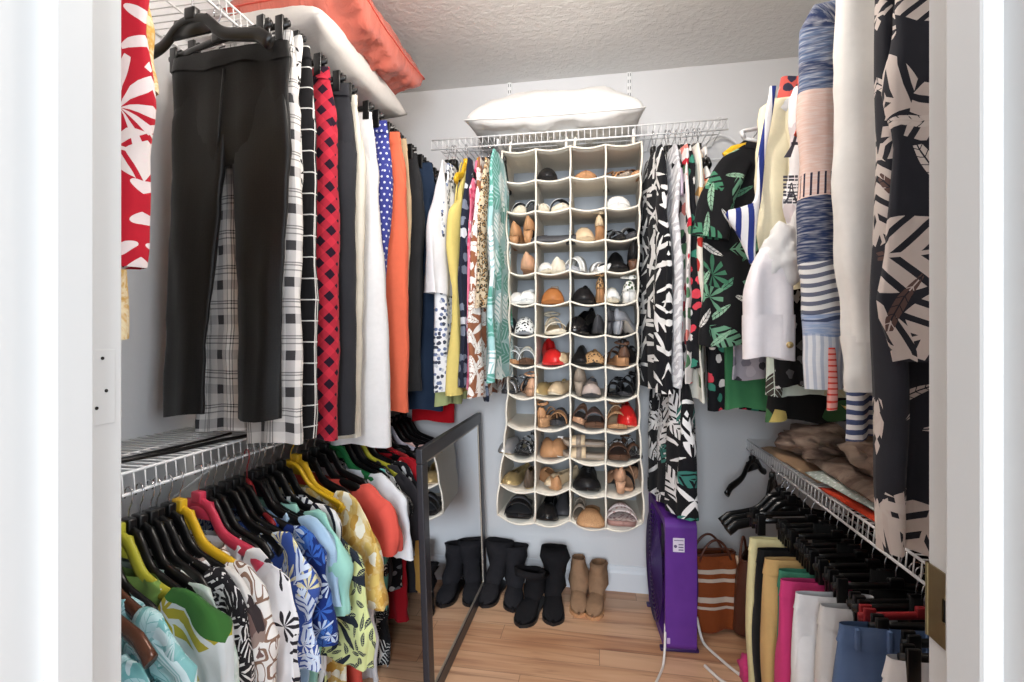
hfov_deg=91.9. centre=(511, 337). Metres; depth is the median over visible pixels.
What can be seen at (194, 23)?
clothes hanger
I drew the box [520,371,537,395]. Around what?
sandal
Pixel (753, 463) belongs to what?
clothes hanger
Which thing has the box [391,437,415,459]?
clothes hanger
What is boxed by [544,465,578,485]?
shoe
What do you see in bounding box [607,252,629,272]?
shoe
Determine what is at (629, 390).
sandal
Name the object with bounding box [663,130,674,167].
clothes hanger
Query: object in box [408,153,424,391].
jeans
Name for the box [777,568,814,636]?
chinos
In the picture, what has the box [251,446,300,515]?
clothes hanger
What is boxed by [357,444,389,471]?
clothes hanger
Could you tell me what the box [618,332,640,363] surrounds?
sandal
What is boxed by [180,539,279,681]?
blouse
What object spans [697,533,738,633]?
handbag
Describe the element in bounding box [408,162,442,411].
jeans
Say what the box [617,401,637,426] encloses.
shoe
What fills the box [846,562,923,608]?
hanger
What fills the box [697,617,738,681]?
extension cord
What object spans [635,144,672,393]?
dress
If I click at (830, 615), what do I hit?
jeans
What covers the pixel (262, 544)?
clothes hanger
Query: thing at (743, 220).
shirt
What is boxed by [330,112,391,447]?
trousers
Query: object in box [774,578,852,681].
chinos
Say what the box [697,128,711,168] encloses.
clothes hanger
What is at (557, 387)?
shoe
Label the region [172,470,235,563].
clothes hanger
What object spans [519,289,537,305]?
sneaker
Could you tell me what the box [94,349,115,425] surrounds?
cover plate
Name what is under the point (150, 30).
blouse
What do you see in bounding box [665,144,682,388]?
dress
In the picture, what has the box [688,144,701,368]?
dress
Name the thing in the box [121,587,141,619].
clothes hanger
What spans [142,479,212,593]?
clothes hanger
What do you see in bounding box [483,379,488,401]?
belt
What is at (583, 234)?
shoe
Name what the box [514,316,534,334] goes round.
shoe
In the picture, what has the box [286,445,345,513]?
clothes hanger
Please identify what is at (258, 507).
clothes hanger
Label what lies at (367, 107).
hanger
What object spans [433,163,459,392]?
dress
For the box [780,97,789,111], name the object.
clothes hanger
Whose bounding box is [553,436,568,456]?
shoe
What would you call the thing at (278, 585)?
blouse
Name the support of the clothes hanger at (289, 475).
hanging from the wire shelf at (137, 451)
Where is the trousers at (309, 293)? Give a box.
[299,44,318,439]
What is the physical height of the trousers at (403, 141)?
1.012 m
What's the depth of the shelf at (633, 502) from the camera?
2.11 m
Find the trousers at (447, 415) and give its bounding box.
[412,175,454,422]
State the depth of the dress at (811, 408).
1.54 m
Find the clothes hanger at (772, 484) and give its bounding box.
[760,464,783,508]
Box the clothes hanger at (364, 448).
[360,445,397,476]
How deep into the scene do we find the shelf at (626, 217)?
2.15 m
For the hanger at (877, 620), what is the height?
0.139 m
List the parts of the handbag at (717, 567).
handle, handle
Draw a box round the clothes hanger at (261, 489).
[244,448,300,525]
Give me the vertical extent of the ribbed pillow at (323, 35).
0.174 m
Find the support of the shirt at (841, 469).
on the scarf at (821, 476)
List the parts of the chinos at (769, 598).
trouser leg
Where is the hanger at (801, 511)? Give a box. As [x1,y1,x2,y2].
[746,486,858,528]
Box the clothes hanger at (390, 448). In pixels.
[385,447,408,457]
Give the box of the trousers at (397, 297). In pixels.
[386,132,408,412]
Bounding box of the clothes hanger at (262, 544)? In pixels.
[197,460,274,560]
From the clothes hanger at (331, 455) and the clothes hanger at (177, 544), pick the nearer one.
the clothes hanger at (177, 544)
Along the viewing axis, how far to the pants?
1.23 m
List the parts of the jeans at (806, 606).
trouser leg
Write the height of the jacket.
0.804 m
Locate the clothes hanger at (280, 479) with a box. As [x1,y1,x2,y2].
[265,443,311,510]
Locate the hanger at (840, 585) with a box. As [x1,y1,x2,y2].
[831,554,924,602]
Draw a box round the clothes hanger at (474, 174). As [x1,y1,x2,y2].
[471,143,484,179]
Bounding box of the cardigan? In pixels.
[754,96,799,289]
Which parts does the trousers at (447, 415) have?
trouser leg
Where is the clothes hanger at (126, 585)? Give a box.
[121,565,158,610]
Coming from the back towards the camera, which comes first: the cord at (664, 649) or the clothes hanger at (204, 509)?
the cord at (664, 649)
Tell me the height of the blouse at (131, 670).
0.590 m
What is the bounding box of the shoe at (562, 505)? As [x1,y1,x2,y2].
[556,490,568,515]
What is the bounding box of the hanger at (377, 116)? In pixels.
[372,109,383,127]
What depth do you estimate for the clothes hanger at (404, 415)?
2.40 m
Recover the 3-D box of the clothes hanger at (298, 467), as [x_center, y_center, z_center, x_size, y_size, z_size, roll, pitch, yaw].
[-0.690,0.411,1.545,0.413,0.217,0.013,0,0,22]
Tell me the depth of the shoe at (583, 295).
2.05 m
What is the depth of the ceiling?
2.03 m
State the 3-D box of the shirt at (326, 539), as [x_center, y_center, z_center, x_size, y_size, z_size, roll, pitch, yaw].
[-0.715,0.758,1.375,0.618,0.593,0.099,0,0,21]
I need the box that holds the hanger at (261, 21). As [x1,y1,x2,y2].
[168,4,272,72]
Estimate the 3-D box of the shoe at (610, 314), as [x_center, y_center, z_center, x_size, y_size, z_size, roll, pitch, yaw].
[0.444,-0.069,2.120,0.068,0.108,0.240,0,0,25]
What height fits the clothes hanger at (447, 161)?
0.202 m
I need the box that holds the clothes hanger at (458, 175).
[453,144,467,183]
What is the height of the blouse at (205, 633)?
0.590 m
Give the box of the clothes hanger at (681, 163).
[667,130,682,167]
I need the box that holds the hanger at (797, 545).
[794,513,853,562]
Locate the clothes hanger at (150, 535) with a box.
[131,483,196,592]
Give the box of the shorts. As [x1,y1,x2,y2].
[881,654,928,681]
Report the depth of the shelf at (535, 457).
2.06 m
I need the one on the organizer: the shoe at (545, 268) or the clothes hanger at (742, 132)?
the shoe at (545, 268)
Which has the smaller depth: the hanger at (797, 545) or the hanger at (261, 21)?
the hanger at (261, 21)
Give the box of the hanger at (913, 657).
[897,643,928,681]
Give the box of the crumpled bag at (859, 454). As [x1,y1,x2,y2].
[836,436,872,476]
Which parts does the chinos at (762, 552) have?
trouser leg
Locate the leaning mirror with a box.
[416,412,486,681]
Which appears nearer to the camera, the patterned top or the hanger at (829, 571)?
the hanger at (829, 571)
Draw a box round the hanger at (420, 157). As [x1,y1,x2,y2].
[417,154,426,167]
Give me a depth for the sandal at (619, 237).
2.05 m
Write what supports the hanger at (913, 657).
attached to the wire shelf at (770, 443)
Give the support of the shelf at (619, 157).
attached to the organizer
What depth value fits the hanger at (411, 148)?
2.08 m
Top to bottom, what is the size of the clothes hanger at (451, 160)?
0.202 m
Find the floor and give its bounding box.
[363,583,746,681]
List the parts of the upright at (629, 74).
rail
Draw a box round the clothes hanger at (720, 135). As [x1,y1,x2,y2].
[702,116,739,159]
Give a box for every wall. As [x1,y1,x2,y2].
[121,0,329,517]
[383,57,820,566]
[821,421,874,524]
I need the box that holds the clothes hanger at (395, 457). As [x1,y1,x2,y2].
[377,448,403,460]
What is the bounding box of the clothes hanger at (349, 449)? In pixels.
[342,444,379,473]
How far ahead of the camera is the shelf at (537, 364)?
2.07 m
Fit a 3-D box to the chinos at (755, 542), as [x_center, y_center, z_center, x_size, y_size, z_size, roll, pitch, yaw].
[0.826,0.893,1.534,0.191,0.542,0.069,0,0,6]
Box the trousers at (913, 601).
[908,595,924,621]
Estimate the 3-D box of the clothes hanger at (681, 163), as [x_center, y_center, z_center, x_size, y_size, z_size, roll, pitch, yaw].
[0.636,-0.741,2.005,0.019,0.202,0.258,0,0,-4]
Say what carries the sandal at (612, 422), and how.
on the organizer
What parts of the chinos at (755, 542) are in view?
trouser leg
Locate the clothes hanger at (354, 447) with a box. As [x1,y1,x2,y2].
[350,444,389,478]
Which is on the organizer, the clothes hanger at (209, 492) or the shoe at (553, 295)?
the shoe at (553, 295)
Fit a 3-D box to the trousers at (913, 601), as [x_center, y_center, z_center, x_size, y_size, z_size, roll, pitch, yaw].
[0.957,0.830,1.038,0.241,0.562,0.076,0,0,9]
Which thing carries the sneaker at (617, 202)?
on the organizer
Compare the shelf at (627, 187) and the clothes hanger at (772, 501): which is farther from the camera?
the shelf at (627, 187)
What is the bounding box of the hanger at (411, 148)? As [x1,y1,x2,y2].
[407,143,416,158]
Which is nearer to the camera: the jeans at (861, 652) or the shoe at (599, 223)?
the jeans at (861, 652)
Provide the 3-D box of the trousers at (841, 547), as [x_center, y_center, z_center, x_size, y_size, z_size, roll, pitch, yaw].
[0.986,0.835,1.321,0.242,0.562,0.079,0,0,6]
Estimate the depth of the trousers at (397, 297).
1.85 m
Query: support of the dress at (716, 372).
hanging from the clothes hanger
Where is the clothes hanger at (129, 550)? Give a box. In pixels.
[121,495,170,600]
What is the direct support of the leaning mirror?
on the floor
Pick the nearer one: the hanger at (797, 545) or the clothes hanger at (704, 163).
the hanger at (797, 545)
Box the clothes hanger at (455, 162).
[444,145,460,181]
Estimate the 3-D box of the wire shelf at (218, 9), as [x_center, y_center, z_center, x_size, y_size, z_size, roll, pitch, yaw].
[-0.832,-0.742,1.593,0.312,0.265,1.928,0,0,10]
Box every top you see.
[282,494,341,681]
[293,35,302,186]
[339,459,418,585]
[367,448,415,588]
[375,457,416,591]
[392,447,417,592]
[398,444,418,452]
[424,160,457,296]
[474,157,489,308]
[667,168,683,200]
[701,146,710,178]
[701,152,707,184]
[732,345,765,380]
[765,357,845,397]
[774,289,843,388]
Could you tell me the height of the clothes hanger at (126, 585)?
0.225 m
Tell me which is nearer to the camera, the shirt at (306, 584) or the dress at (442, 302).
the shirt at (306, 584)
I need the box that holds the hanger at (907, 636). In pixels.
[900,629,928,652]
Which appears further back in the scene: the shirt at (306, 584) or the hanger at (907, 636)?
the shirt at (306, 584)
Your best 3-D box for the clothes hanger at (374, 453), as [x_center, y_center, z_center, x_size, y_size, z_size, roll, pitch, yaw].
[-0.612,0.416,1.983,0.432,0.225,0.019,0,0,25]
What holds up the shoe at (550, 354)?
on the organizer
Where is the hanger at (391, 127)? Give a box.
[387,121,394,135]
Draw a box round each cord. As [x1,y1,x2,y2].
[655,623,665,681]
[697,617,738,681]
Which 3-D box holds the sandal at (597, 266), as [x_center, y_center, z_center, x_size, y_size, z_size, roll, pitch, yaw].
[0.359,-0.299,2.136,0.075,0.052,0.235,0,0,-20]
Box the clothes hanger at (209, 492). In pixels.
[199,462,258,547]
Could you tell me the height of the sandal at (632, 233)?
0.069 m
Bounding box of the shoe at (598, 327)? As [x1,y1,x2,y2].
[590,314,604,333]
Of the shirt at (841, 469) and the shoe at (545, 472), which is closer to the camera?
the shirt at (841, 469)
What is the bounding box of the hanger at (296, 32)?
[293,30,306,44]
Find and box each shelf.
[121,426,329,500]
[149,0,253,50]
[431,118,728,163]
[499,494,641,529]
[501,467,640,497]
[503,143,640,173]
[506,440,637,464]
[507,175,638,199]
[508,207,637,226]
[508,413,637,432]
[509,239,635,253]
[511,387,636,400]
[513,271,635,279]
[513,333,617,336]
[513,361,635,368]
[523,303,633,307]
[746,439,928,585]
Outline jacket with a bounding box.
[742,86,799,360]
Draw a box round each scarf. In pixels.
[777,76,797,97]
[805,471,873,510]
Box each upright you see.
[497,82,511,154]
[627,71,633,143]
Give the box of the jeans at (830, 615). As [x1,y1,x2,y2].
[814,603,897,681]
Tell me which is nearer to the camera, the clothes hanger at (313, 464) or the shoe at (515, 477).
the clothes hanger at (313, 464)
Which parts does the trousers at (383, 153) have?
trouser leg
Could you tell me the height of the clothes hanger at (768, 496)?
0.196 m
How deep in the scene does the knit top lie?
2.00 m
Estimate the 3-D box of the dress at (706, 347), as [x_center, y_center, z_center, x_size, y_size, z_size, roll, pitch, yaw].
[0.976,-0.273,1.923,0.431,0.938,0.074,0,0,2]
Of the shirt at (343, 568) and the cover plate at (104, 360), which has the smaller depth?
the cover plate at (104, 360)
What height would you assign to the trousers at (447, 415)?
1.182 m
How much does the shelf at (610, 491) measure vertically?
0.030 m
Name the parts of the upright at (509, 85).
rail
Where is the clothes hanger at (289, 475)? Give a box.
[275,443,324,504]
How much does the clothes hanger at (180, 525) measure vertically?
0.225 m
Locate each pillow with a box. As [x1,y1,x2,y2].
[216,5,406,120]
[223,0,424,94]
[464,86,645,153]
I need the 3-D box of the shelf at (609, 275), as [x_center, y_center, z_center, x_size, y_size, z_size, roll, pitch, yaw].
[0.269,-0.271,2.184,0.543,0.023,0.309,0,0,10]
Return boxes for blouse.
[121,7,158,339]
[121,557,239,681]
[121,653,149,681]
[122,567,233,681]
[149,545,265,659]
[179,530,299,681]
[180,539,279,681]
[279,483,388,681]
[318,538,375,681]
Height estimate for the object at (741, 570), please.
0.382 m
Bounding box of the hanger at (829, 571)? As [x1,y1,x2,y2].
[822,557,892,591]
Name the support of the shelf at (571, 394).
attached to the organizer
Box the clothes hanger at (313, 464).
[300,439,352,495]
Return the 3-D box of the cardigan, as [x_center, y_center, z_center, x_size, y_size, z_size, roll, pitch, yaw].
[0.951,-0.441,1.416,0.495,0.610,0.095,0,0,4]
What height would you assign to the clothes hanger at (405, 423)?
0.225 m
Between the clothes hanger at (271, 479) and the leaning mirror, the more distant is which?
the leaning mirror
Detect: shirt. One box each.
[121,0,156,269]
[121,595,196,681]
[152,555,254,681]
[197,516,321,672]
[231,506,341,681]
[232,509,337,681]
[258,496,353,681]
[692,141,758,347]
[725,86,775,264]
[805,457,873,502]
[818,487,874,521]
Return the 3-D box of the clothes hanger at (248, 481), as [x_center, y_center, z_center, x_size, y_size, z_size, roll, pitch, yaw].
[-0.724,0.401,1.353,0.313,0.197,0.013,0,0,38]
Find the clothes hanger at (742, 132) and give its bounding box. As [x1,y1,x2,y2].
[739,89,778,141]
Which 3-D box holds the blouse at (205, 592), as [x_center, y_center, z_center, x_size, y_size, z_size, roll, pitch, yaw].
[-0.782,0.759,1.036,0.633,0.590,0.088,0,0,25]
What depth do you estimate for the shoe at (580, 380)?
2.03 m
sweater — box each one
[761,446,822,482]
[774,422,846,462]
[796,0,843,389]
[831,0,875,392]
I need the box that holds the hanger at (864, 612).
[857,573,924,621]
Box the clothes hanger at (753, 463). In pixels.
[724,449,766,496]
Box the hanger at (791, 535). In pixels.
[785,506,874,552]
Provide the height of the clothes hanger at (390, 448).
0.225 m
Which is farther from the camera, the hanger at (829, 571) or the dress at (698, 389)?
the dress at (698, 389)
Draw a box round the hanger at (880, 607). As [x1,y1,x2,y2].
[851,566,924,620]
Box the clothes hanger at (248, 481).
[244,449,275,525]
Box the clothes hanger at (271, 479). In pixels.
[256,444,304,515]
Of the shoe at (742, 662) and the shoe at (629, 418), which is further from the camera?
the shoe at (629, 418)
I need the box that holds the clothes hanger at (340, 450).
[329,443,373,480]
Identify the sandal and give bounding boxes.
[501,374,529,393]
[504,494,532,518]
[508,318,516,332]
[510,346,523,363]
[511,202,526,224]
[514,432,542,455]
[518,346,534,364]
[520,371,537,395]
[526,200,538,212]
[536,400,561,427]
[538,203,549,211]
[544,311,566,334]
[550,199,568,214]
[550,407,568,425]
[563,434,604,446]
[563,447,607,459]
[565,256,587,275]
[572,403,586,424]
[572,496,585,520]
[575,170,596,178]
[584,406,604,427]
[588,262,610,272]
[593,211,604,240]
[594,273,604,303]
[603,170,630,192]
[603,340,629,365]
[604,376,626,396]
[606,229,625,248]
[607,401,627,428]
[607,438,629,460]
[607,501,637,526]
[615,462,637,490]
[616,371,635,395]
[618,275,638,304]
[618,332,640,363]
[619,169,641,181]
[620,227,637,242]
[620,434,642,458]
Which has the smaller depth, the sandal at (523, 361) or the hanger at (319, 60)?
the hanger at (319, 60)
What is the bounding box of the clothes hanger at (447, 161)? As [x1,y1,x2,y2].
[434,145,449,183]
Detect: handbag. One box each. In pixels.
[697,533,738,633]
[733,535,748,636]
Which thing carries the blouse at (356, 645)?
hanging from the clothes hanger at (280, 479)
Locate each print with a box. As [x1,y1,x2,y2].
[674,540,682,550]
[783,175,797,203]
[784,136,797,157]
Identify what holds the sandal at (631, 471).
on the organizer
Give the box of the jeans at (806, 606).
[790,591,873,681]
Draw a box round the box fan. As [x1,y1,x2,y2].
[646,492,698,652]
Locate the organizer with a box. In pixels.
[496,133,644,531]
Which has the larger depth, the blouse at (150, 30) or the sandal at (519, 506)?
the sandal at (519, 506)
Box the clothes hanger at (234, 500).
[218,456,283,556]
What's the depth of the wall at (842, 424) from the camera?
2.04 m
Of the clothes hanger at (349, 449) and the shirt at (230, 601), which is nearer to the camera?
the shirt at (230, 601)
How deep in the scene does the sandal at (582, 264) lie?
2.10 m
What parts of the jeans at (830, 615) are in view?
trouser leg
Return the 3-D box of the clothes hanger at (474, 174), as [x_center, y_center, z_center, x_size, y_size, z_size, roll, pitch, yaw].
[-0.124,-0.741,2.140,0.019,0.202,0.258,0,0,17]
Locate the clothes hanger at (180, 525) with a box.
[160,474,225,567]
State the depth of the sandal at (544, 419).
2.06 m
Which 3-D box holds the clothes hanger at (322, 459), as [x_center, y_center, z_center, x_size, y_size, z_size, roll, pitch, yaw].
[-0.668,0.416,1.673,0.432,0.225,0.020,0,0,21]
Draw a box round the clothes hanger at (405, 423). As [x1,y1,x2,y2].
[395,412,430,441]
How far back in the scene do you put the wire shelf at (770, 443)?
1.43 m
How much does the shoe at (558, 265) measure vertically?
0.065 m
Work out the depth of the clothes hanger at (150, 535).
1.00 m
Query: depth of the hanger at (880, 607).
1.06 m
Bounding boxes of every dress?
[331,458,413,666]
[368,450,416,622]
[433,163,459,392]
[434,391,466,406]
[445,162,467,395]
[458,157,474,387]
[466,160,477,389]
[467,157,504,397]
[486,149,513,382]
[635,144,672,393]
[647,356,698,520]
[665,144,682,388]
[678,144,693,383]
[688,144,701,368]
[689,143,705,402]
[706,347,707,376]
[707,140,765,411]
[724,346,767,410]
[765,394,845,423]
[846,392,872,441]
[869,0,928,557]
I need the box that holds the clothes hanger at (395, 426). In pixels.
[391,418,419,446]
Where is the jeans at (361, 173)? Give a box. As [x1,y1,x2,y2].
[338,95,366,438]
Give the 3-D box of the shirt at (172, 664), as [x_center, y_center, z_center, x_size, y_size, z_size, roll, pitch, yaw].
[-0.795,0.759,0.935,0.635,0.590,0.091,0,0,26]
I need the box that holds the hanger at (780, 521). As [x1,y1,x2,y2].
[776,497,865,541]
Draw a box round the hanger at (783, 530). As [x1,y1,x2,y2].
[780,501,835,546]
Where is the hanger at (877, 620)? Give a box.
[868,613,924,649]
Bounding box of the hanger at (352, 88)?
[349,82,357,100]
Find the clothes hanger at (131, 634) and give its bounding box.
[121,614,157,668]
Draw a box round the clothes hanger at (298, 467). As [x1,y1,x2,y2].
[286,444,343,511]
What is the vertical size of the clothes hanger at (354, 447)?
0.225 m
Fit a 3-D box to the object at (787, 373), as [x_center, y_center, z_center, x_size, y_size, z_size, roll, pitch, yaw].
[0.975,-0.295,1.475,0.389,0.893,0.064,0,0,2]
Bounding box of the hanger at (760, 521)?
[752,492,870,535]
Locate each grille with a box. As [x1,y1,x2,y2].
[646,509,662,621]
[697,566,697,604]
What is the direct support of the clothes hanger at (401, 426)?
hanging from the wire shelf at (137, 451)
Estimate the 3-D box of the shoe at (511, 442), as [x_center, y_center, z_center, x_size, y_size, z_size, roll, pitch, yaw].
[0.015,0.468,2.202,0.074,0.062,0.237,0,0,35]
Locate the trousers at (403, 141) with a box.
[401,139,411,286]
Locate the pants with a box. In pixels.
[163,39,291,422]
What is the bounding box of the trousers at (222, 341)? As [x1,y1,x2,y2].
[195,30,302,444]
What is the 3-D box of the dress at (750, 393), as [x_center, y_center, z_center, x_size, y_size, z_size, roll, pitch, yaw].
[0.989,-0.238,1.826,0.409,1.007,0.062,0,0,2]
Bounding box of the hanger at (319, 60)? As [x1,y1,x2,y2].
[311,52,327,75]
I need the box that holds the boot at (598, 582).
[585,558,608,620]
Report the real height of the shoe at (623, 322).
0.107 m
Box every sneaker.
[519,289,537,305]
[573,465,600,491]
[581,376,601,396]
[604,287,619,303]
[606,196,629,220]
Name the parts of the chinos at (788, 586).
trouser leg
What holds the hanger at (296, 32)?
attached to the wire shelf at (218, 9)
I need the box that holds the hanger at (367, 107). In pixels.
[357,100,374,119]
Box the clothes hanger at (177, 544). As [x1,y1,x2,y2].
[151,478,218,598]
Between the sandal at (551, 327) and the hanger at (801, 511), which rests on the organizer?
the sandal at (551, 327)
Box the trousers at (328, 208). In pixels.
[312,66,339,440]
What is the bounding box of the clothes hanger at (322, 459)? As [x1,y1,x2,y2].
[309,439,359,491]
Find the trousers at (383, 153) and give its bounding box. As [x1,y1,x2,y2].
[373,120,392,273]
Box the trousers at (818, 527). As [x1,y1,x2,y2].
[812,523,874,562]
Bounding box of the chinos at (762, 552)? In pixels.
[752,547,795,681]
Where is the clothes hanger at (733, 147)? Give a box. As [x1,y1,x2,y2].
[722,143,745,155]
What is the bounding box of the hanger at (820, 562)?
[813,531,924,584]
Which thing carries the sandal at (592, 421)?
on the organizer
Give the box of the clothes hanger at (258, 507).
[233,451,296,542]
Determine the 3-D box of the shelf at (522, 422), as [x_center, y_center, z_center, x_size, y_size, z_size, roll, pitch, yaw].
[0.266,0.374,2.177,0.555,0.028,0.323,0,0,10]
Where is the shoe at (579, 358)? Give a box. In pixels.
[571,345,587,364]
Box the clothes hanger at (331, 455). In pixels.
[319,440,367,484]
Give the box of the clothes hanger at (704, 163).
[691,128,706,167]
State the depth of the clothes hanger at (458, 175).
2.10 m
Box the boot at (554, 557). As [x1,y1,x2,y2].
[540,543,570,626]
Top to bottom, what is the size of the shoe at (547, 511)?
0.065 m
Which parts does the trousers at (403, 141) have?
trouser leg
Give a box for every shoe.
[498,436,531,454]
[501,462,530,485]
[509,221,525,250]
[511,292,524,306]
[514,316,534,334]
[521,252,534,274]
[523,215,534,242]
[531,234,575,246]
[533,379,565,395]
[536,495,558,520]
[537,168,557,185]
[538,262,551,278]
[540,437,556,456]
[540,467,561,490]
[541,286,563,304]
[542,338,564,364]
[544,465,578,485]
[547,380,573,394]
[550,257,568,277]
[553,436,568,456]
[556,490,568,515]
[559,352,573,363]
[565,308,595,334]
[571,285,595,304]
[571,345,587,364]
[573,368,586,395]
[575,227,594,240]
[576,505,604,527]
[586,349,604,364]
[590,314,604,333]
[604,308,624,334]
[607,252,629,272]
[607,467,625,493]
[613,308,640,334]
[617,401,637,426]
[627,240,640,273]
[737,652,747,681]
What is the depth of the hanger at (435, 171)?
2.37 m
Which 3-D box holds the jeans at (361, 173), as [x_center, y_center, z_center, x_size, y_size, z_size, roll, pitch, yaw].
[-0.653,-0.227,1.639,0.378,1.102,0.079,0,0,18]
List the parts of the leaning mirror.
frame rail, frame rail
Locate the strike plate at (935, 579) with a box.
[925,561,945,650]
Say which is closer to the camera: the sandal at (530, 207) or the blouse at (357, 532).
the blouse at (357, 532)
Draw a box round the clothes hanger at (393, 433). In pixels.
[391,426,415,450]
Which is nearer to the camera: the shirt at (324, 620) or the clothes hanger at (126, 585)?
the clothes hanger at (126, 585)
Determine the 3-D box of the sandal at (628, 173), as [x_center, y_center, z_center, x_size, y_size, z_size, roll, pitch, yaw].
[0.446,-0.696,2.132,0.068,0.075,0.237,0,0,-14]
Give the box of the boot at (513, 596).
[503,542,528,612]
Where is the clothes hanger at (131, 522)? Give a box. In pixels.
[121,486,182,587]
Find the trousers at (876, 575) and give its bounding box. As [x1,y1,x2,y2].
[869,567,924,621]
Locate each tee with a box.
[294,472,402,681]
[311,464,414,681]
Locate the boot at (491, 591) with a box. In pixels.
[479,537,513,608]
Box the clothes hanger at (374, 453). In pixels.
[366,446,400,470]
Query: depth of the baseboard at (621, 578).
2.32 m
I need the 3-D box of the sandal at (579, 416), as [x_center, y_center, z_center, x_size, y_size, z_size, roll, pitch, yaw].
[0.295,0.321,2.142,0.067,0.086,0.235,0,0,12]
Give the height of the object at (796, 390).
0.923 m
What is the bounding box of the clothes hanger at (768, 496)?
[718,472,826,521]
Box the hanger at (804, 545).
[799,518,859,568]
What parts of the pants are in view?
trouser leg, trouser leg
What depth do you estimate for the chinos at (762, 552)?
1.45 m
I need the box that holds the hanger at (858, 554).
[804,523,918,574]
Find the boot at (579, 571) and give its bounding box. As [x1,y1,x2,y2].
[568,554,588,617]
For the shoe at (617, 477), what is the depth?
2.00 m
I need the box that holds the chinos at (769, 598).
[760,557,829,681]
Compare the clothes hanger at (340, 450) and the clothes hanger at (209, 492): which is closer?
the clothes hanger at (209, 492)
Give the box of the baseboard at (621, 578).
[486,555,648,593]
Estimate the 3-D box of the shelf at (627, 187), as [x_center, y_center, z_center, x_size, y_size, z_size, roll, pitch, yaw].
[0.267,-0.657,2.189,0.565,0.021,0.301,0,0,10]
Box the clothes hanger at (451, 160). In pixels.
[449,145,453,164]
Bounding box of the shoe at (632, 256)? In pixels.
[627,240,640,273]
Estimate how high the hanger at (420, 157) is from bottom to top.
0.089 m
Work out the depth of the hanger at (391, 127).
1.87 m
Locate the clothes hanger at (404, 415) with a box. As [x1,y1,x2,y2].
[400,413,433,439]
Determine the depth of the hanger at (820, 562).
1.25 m
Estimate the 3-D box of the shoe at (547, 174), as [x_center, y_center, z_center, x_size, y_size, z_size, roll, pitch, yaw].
[0.160,-0.701,2.181,0.097,0.084,0.237,0,0,10]
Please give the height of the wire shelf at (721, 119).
0.051 m
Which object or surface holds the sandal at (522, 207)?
on the organizer
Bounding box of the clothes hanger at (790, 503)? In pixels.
[724,479,828,535]
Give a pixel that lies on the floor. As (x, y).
(623, 645)
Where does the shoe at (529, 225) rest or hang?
on the organizer
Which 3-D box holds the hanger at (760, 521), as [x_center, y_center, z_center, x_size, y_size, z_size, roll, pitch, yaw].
[0.942,0.554,1.559,0.361,0.139,0.022,0,0,4]
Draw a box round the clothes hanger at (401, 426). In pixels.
[391,412,426,444]
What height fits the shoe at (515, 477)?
0.053 m
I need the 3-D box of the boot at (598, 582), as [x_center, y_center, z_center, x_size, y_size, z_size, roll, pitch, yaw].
[0.378,1.101,2.203,0.095,0.177,0.261,0,0,18]
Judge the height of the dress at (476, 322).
0.981 m
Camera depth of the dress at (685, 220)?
1.84 m
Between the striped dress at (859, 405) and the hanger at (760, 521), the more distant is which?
the hanger at (760, 521)
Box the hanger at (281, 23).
[188,14,290,53]
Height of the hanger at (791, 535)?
0.139 m
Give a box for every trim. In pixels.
[0,0,120,681]
[826,348,837,410]
[929,0,1023,681]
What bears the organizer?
hanging from the wire shelf at (721, 119)
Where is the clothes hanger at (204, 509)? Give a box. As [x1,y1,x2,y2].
[187,464,263,571]
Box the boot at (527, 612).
[514,565,549,627]
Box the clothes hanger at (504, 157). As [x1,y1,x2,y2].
[503,142,511,195]
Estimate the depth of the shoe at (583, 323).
2.08 m
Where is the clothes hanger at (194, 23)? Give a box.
[154,0,274,58]
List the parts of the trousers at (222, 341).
trouser leg, trouser leg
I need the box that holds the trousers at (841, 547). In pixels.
[835,543,928,594]
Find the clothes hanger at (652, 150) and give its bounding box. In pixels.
[650,131,655,155]
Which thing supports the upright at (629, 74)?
attached to the wall at (736, 92)
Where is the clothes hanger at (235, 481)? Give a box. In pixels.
[226,454,281,531]
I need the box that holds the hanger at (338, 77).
[331,70,345,91]
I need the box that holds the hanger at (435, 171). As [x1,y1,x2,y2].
[433,167,438,177]
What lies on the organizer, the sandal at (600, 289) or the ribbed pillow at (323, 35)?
the sandal at (600, 289)
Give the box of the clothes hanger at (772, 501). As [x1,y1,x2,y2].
[721,476,844,526]
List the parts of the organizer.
panel, panel, panel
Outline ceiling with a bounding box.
[372,0,831,92]
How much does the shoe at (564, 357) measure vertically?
0.053 m
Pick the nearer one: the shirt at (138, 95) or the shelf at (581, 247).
the shirt at (138, 95)
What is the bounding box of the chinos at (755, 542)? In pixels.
[745,536,786,681]
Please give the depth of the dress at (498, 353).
1.93 m
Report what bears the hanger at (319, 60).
attached to the wire shelf at (218, 9)
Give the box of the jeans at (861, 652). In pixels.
[832,621,928,681]
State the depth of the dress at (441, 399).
2.14 m
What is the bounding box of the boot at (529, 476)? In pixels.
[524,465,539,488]
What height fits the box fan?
0.505 m

